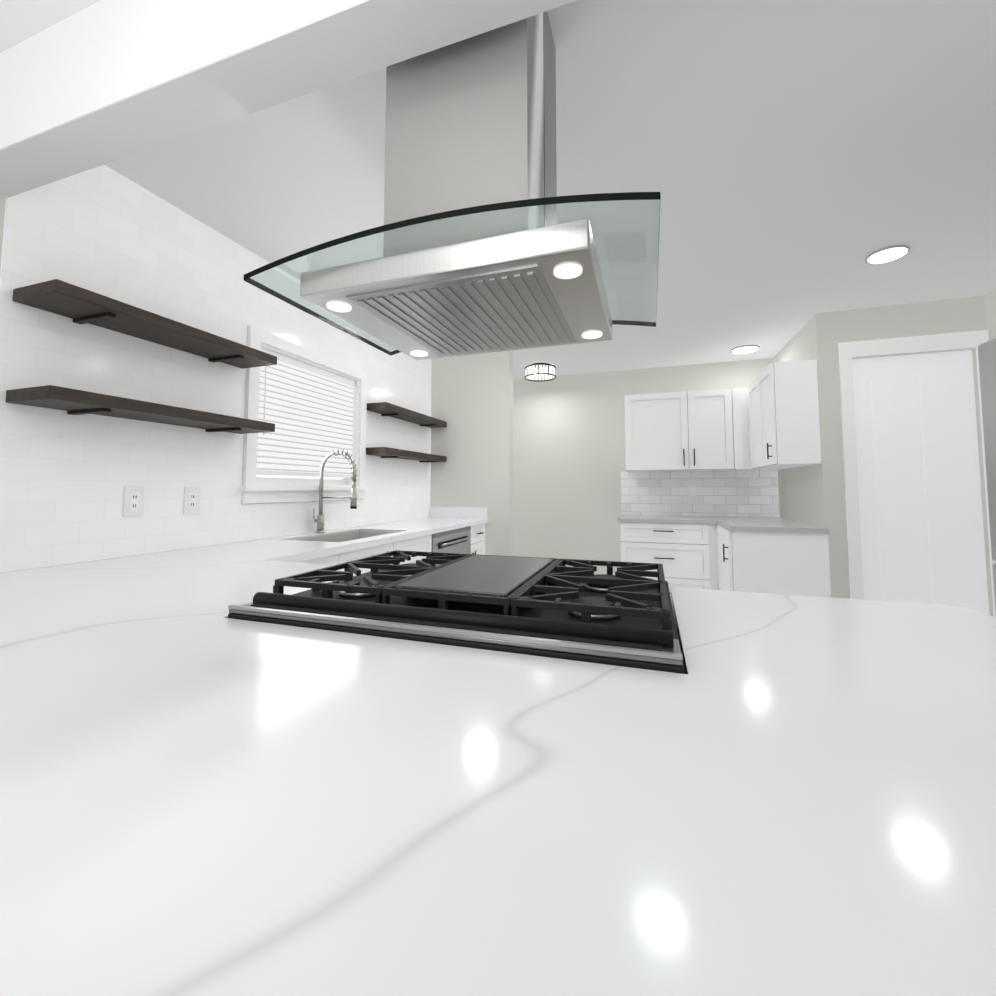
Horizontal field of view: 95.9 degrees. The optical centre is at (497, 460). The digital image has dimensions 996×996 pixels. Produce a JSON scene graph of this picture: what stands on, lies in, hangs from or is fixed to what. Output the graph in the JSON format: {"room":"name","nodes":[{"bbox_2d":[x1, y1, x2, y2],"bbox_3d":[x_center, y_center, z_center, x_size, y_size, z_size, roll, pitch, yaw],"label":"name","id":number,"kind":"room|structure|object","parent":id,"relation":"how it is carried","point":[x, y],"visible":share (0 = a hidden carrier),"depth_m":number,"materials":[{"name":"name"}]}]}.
{"room":"kitchen","nodes":[
{"label":"kitchen","id":0,"kind":"room"},
{"bbox_2d":[0,196,426,572],"bbox_3d":[-1.552,0.079,1.877,0.140,2.450,5.420,-1,-4,19],"label":"wall","id":1,"kind":"structure","parent":0,"point":[2,206],"depth_m":1.68,"materials":[{"name":"grey paint"}]},
{"bbox_2d":[0,165,431,572],"bbox_3d":[-1.139,-0.317,2.893,0.008,1.534,3.040,-1,-4,19],"label":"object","id":2,"kind":"structure","parent":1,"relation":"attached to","point":[65,477],"depth_m":1.87,"materials":[{"name":"white tile"}]},
{"bbox_2d":[123,486,144,516],"bbox_3d":[-1.481,0.166,1.826,0.007,0.124,0.076,-1,-4,19],"label":"electrical outlet","id":3,"kind":"object","parent":2,"relation":"attached to","point":[133,503],"visible":1,"depth_m":1.82,"materials":[{"name":"white plastic"}]},
{"bbox_2d":[6,385,274,433],"bbox_3d":[-1.361,-0.181,1.853,0.229,0.054,0.890,-1,-4,19],"label":"shelf","id":4,"kind":"object","parent":2,"relation":"attached to","point":[74,401],"visible":1,"depth_m":1.64,"materials":[{"name":"brown wood"}]},
{"bbox_2d":[13,279,276,368],"bbox_3d":[-1.361,-0.520,1.874,0.229,0.054,0.890,-1,-4,19],"label":"shelf","id":5,"kind":"object","parent":2,"relation":"attached to","point":[78,305],"visible":1,"depth_m":1.69,"materials":[{"name":"brown wood"}]},
{"bbox_2d":[183,487,200,513],"bbox_3d":[-1.402,0.182,2.058,0.007,0.124,0.076,-1,-4,19],"label":"electrical outlet","id":6,"kind":"object","parent":2,"relation":"attached to","point":[191,505],"visible":1,"depth_m":2.05,"materials":[{"name":"white plastic"}]},
{"bbox_2d":[366,447,446,461],"bbox_3d":[-0.734,-0.036,3.792,0.169,0.064,1.042,-1,-4,19],"label":"shelf","id":7,"kind":"object","parent":2,"relation":"attached to","point":[385,452],"visible":1,"depth_m":3.53,"materials":[{"name":"brown wood"}]},
{"bbox_2d":[367,402,446,427],"bbox_3d":[-0.734,-0.367,3.813,0.169,0.064,1.042,-1,-4,19],"label":"shelf","id":8,"kind":"object","parent":2,"relation":"attached to","point":[394,411],"visible":1,"depth_m":3.63,"materials":[{"name":"brown wood"}]},
{"bbox_2d":[239,326,369,503],"bbox_3d":[-1.190,-0.215,2.838,0.163,0.935,1.065,-1,-4,19],"label":"window","id":9,"kind":"structure","parent":1,"relation":"in","point":[311,405],"depth_m":2.75,"materials":[{"name":"white plastic"}]},
{"bbox_2d":[430,351,512,555],"bbox_3d":[-0.257,0.225,4.232,0.800,2.450,0.120,-1,-4,19],"label":"wall","id":10,"kind":"structure","parent":0,"point":[472,404],"depth_m":4.16,"materials":[{"name":"white paint"}]},
{"bbox_2d":[429,507,487,518],"bbox_3d":[-0.375,0.482,4.181,0.580,0.099,0.017,-1,-4,19],"label":"backsplash","id":11,"kind":"structure","parent":10,"relation":"attached to","point":[440,512],"depth_m":4.16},
{"bbox_2d":[0,0,995,378],"bbox_3d":[0.336,-1.175,1.854,4.900,0.050,6.440,-1,-4,19],"label":"ceiling","id":12,"kind":"structure","parent":0,"point":[794,162],"depth_m":1.74,"materials":[{"name":"white paint"}]},
{"bbox_2d":[0,0,576,198],"bbox_3d":[0.290,-1.064,0.777,4.100,0.305,0.132,-1,-4,19],"label":"ceiling beam","id":13,"kind":"structure","parent":12,"relation":"attached to","point":[100,83],"depth_m":1.09,"materials":[{"name":"white paint"}]},
{"bbox_2d":[243,11,660,359],"bbox_3d":[-0.056,-0.767,1.154,0.864,0.846,0.593,-1,-4,19],"label":"range hood","id":14,"kind":"object","parent":12,"relation":"hanging from","point":[483,251],"visible":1,"depth_m":1.00,"materials":[{"name":"metal"}]},
{"bbox_2d":[524,363,555,381],"bbox_3d":[0.432,-0.913,4.608,0.324,0.130,0.324,-1,-4,19],"label":"flush-mount ceiling light","id":15,"kind":"object","parent":12,"relation":"attached to","point":[545,369],"visible":1,"depth_m":4.53,"materials":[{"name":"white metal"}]},
{"bbox_2d":[731,345,759,353],"bbox_3d":[2.237,-1.005,4.065,0.230,0.013,0.230,-1,-4,19],"label":"recessed light","id":16,"kind":"object","parent":12,"relation":"in","point":[744,349],"visible":1,"depth_m":4.04,"materials":[{"name":"white plastic"}]},
{"bbox_2d":[865,245,909,263],"bbox_3d":[2.095,-1.107,2.416,0.180,0.013,0.180,-1,-4,19],"label":"recessed light","id":17,"kind":"object","parent":12,"relation":"in","point":[887,254],"visible":0.94,"depth_m":2.40,"materials":[{"name":"white plastic"}]},
{"bbox_2d":[513,358,779,574],"bbox_3d":[1.352,0.258,4.773,4.900,2.450,0.100,-1,-4,19],"label":"wall","id":18,"kind":"structure","parent":0,"point":[568,449],"depth_m":4.89,"materials":[{"name":"grey paint"}]},
{"bbox_2d":[624,392,680,474],"bbox_3d":[1.609,-0.275,4.490,0.642,0.751,0.326,-1,-4,19],"label":"upper cabinet","id":19,"kind":"object","parent":18,"relation":"attached to","point":[653,420],"depth_m":4.37,"materials":[{"name":"white wood"}]},
{"bbox_2d":[688,484,695,495],"bbox_3d":[1.946,0.296,4.499,0.072,0.116,0.006,-1,-4,19],"label":"electrical outlet","id":20,"kind":"object","parent":18,"relation":"attached to","point":[691,489],"visible":1,"depth_m":4.50,"materials":[{"name":"white plastic"}]},
{"bbox_2d":[677,388,740,470],"bbox_3d":[2.077,-0.285,4.332,0.593,0.751,0.326,-1,-4,19],"label":"upper cabinet","id":21,"kind":"object","parent":18,"relation":"attached to","point":[730,452],"depth_m":4.20,"materials":[{"name":"white wood"}]},
{"bbox_2d":[773,311,849,598],"bbox_3d":[2.544,0.192,3.701,0.130,2.450,1.170,-1,-4,19],"label":"wall","id":22,"kind":"structure","parent":0,"point":[814,494],"depth_m":3.20,"materials":[{"name":"grey paint"}]},
{"bbox_2d":[749,382,792,470],"bbox_3d":[2.351,-0.316,3.829,0.289,0.751,0.452,-1,-4,19],"label":"upper cabinet","id":23,"kind":"object","parent":22,"relation":"attached to","point":[752,434],"depth_m":4.01,"materials":[{"name":"white wood"}]},
{"bbox_2d":[753,359,820,470],"bbox_3d":[2.236,-0.337,3.492,0.289,0.751,0.510,-1,-4,19],"label":"upper cabinet","id":24,"kind":"object","parent":22,"relation":"attached to","point":[786,423],"depth_m":3.27,"materials":[{"name":"white wood"}]},
{"bbox_2d":[837,296,993,616],"bbox_3d":[2.821,0.152,3.054,0.812,2.450,0.120,-1,-4,19],"label":"wall","id":25,"kind":"structure","parent":0,"point":[966,314],"depth_m":3.03,"materials":[{"name":"grey paint"}]},
{"bbox_2d":[838,330,995,616],"bbox_3d":[2.804,0.265,2.980,0.822,2.215,0.018,-1,-4,19],"label":"door frame","id":26,"kind":"structure","parent":25,"relation":"attached to","point":[848,351],"depth_m":3.08,"materials":[{"name":"white wood"}]},
{"bbox_2d":[852,350,988,614],"bbox_3d":[2.821,0.322,3.028,0.674,2.099,0.041,-1,-4,19],"label":"door","id":27,"kind":"structure","parent":25,"relation":"in","point":[921,514],"depth_m":3.02,"materials":[{"name":"white paint"}]},
{"bbox_2d":[984,289,995,340],"bbox_3d":[2.405,-0.012,0.408,0.100,2.450,5.170,-1,-4,19],"label":"wall","id":28,"kind":"structure","parent":0,"point":[990,305],"depth_m":2.89,"materials":[{"name":"grey paint"}]},
{"bbox_3d":[0.335,1.320,1.699,4.900,0.050,6.440,-1,-4,19],"label":"floor","id":29,"kind":"structure","parent":0,"visible":0},
{"bbox_2d":[292,547,363,562],"bbox_3d":[-1.067,0.873,1.994,0.613,0.878,0.601,-1,-4,19],"label":"base cabinet","id":30,"kind":"object","parent":29,"relation":"on","point":[353,553],"depth_m":2.15,"materials":[{"name":"wood"}]},
{"bbox_2d":[72,559,370,614],"bbox_3d":[-0.739,0.373,1.329,0.539,0.035,0.619,-1,-4,19],"label":"countertop","id":31,"kind":"structure","parent":30,"relation":"on","point":[212,592],"depth_m":1.23,"materials":[{"name":"white stone"}]},
{"bbox_2d":[304,535,407,564],"bbox_3d":[-0.934,0.902,2.457,0.568,0.878,0.615,-1,-4,19],"label":"base cabinet","id":32,"kind":"object","parent":29,"relation":"on","point":[374,545],"depth_m":2.50,"materials":[{"name":"wood"}]},
{"bbox_2d":[0,539,355,606],"bbox_3d":[-1.368,0.367,1.232,0.591,0.035,2.350,-1,-4,19],"label":"countertop","id":33,"kind":"structure","parent":32,"relation":"on","point":[26,586],"depth_m":1.55,"materials":[{"name":"white stone"}]},
{"bbox_2d":[297,531,395,541],"bbox_3d":[-0.876,0.564,2.660,0.368,0.228,0.678,-1,-4,19],"label":"sink","id":34,"kind":"object","parent":33,"relation":"in","point":[345,536],"visible":0.04,"depth_m":2.91,"materials":[{"name":"silver metal"}]},
{"bbox_2d":[313,449,357,532],"bbox_3d":[-0.995,0.183,2.733,0.288,0.516,0.097,-1,-4,19],"label":"faucet","id":35,"kind":"object","parent":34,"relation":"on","point":[319,520],"visible":1,"depth_m":2.75,"materials":[{"name":"silver metal"}]},
{"bbox_2d":[0,595,995,995],"bbox_3d":[-0.290,0.305,0.240,2.089,0.035,1.160,-1,-4,19],"label":"countertop","id":36,"kind":"structure","parent":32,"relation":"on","point":[193,803],"depth_m":0.37,"materials":[{"name":"white stone"}]},
{"bbox_2d":[228,550,683,673],"bbox_3d":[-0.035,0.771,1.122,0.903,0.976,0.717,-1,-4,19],"label":"cooktop","id":37,"kind":"object","parent":36,"relation":"in","point":[579,610],"visible":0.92,"depth_m":0.92,"materials":[{"name":"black metal"}]},
{"bbox_2d":[670,587,995,706],"bbox_3d":[0.501,0.314,0.315,0.639,0.043,1.749,-1,-4,19],"label":"countertop","id":38,"kind":"structure","parent":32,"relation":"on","point":[942,653],"depth_m":0.79,"materials":[{"name":"white stone"}]},
{"bbox_2d":[336,531,439,563],"bbox_3d":[-0.787,0.929,2.889,0.568,0.878,0.549,-1,-4,19],"label":"base cabinet","id":39,"kind":"object","parent":29,"relation":"on","point":[421,543],"depth_m":2.91,"materials":[{"name":"wood"}]},
{"bbox_2d":[344,515,487,534],"bbox_3d":[-0.568,0.513,3.589,0.591,0.035,1.257,-1,-4,19],"label":"countertop","id":40,"kind":"structure","parent":39,"relation":"on","point":[414,526],"depth_m":3.31,"materials":[{"name":"white stone"}]},
{"bbox_2d":[431,526,470,565],"bbox_3d":[-0.577,0.968,3.480,0.566,0.874,0.690,-1,-4,19],"label":"dishwasher","id":41,"kind":"object","parent":29,"relation":"on","point":[454,541],"visible":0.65,"depth_m":3.40,"materials":[{"name":"silver metal"}]},
{"bbox_2d":[440,523,479,554],"bbox_3d":[-0.586,0.965,3.483,0.568,0.878,0.833,-1,-4,19],"label":"base cabinet","id":42,"kind":"object","parent":29,"relation":"on","point":[475,527],"depth_m":3.84,"materials":[{"name":"wood"}]},
{"bbox_2d":[480,523,484,554],"bbox_3d":[-0.416,0.996,3.983,0.568,0.878,0.351,-1,-4,19],"label":"base cabinet","id":43,"kind":"object","parent":29,"relation":"on","point":[482,525],"depth_m":4.02,"materials":[{"name":"wood"}]},
{"bbox_2d":[620,523,712,595],"bbox_3d":[1.574,1.015,4.274,0.750,0.878,0.606,-1,-4,19],"label":"base cabinet","id":44,"kind":"object","parent":29,"relation":"on","point":[684,550],"depth_m":3.97,"materials":[{"name":"white wood"}]},
{"bbox_2d":[617,515,716,522],"bbox_3d":[1.590,0.557,4.286,0.830,0.035,0.626,-1,-4,19],"label":"countertop","id":45,"kind":"structure","parent":44,"relation":"on","point":[622,518],"depth_m":4.08,"materials":[{"name":"white stone"}]},
{"bbox_2d":[713,531,716,589],"bbox_3d":[2.252,1.002,4.055,0.674,0.878,0.586,-1,-4,19],"label":"strip","id":46,"kind":"object","parent":29,"relation":"on","point":[714,532],"depth_m":3.88,"materials":[{"name":"white wood"}]},
{"bbox_2d":[713,523,830,596],"bbox_3d":[2.082,0.965,3.461,0.614,0.878,0.650,-1,-4,19],"label":"base cabinet","id":47,"kind":"object","parent":29,"relation":"on","point":[772,562],"depth_m":3.18,"materials":[{"name":"white wood"}]},
{"bbox_2d":[709,515,828,534],"bbox_3d":[2.173,0.524,3.757,0.614,0.035,1.256,-1,-4,19],"label":"countertop","id":48,"kind":"structure","parent":47,"relation":"on","point":[734,522],"depth_m":3.40,"materials":[{"name":"white stone"}]},
{"bbox_2d":[978,338,995,611],"bbox_3d":[2.151,0.376,1.258,0.880,1.780,0.900,-1,-4,19],"label":"fridge","id":49,"kind":"object","parent":29,"relation":"on","point":[987,359],"visible":1,"depth_m":1.78,"materials":[{"name":"silver metal"}]}
]}

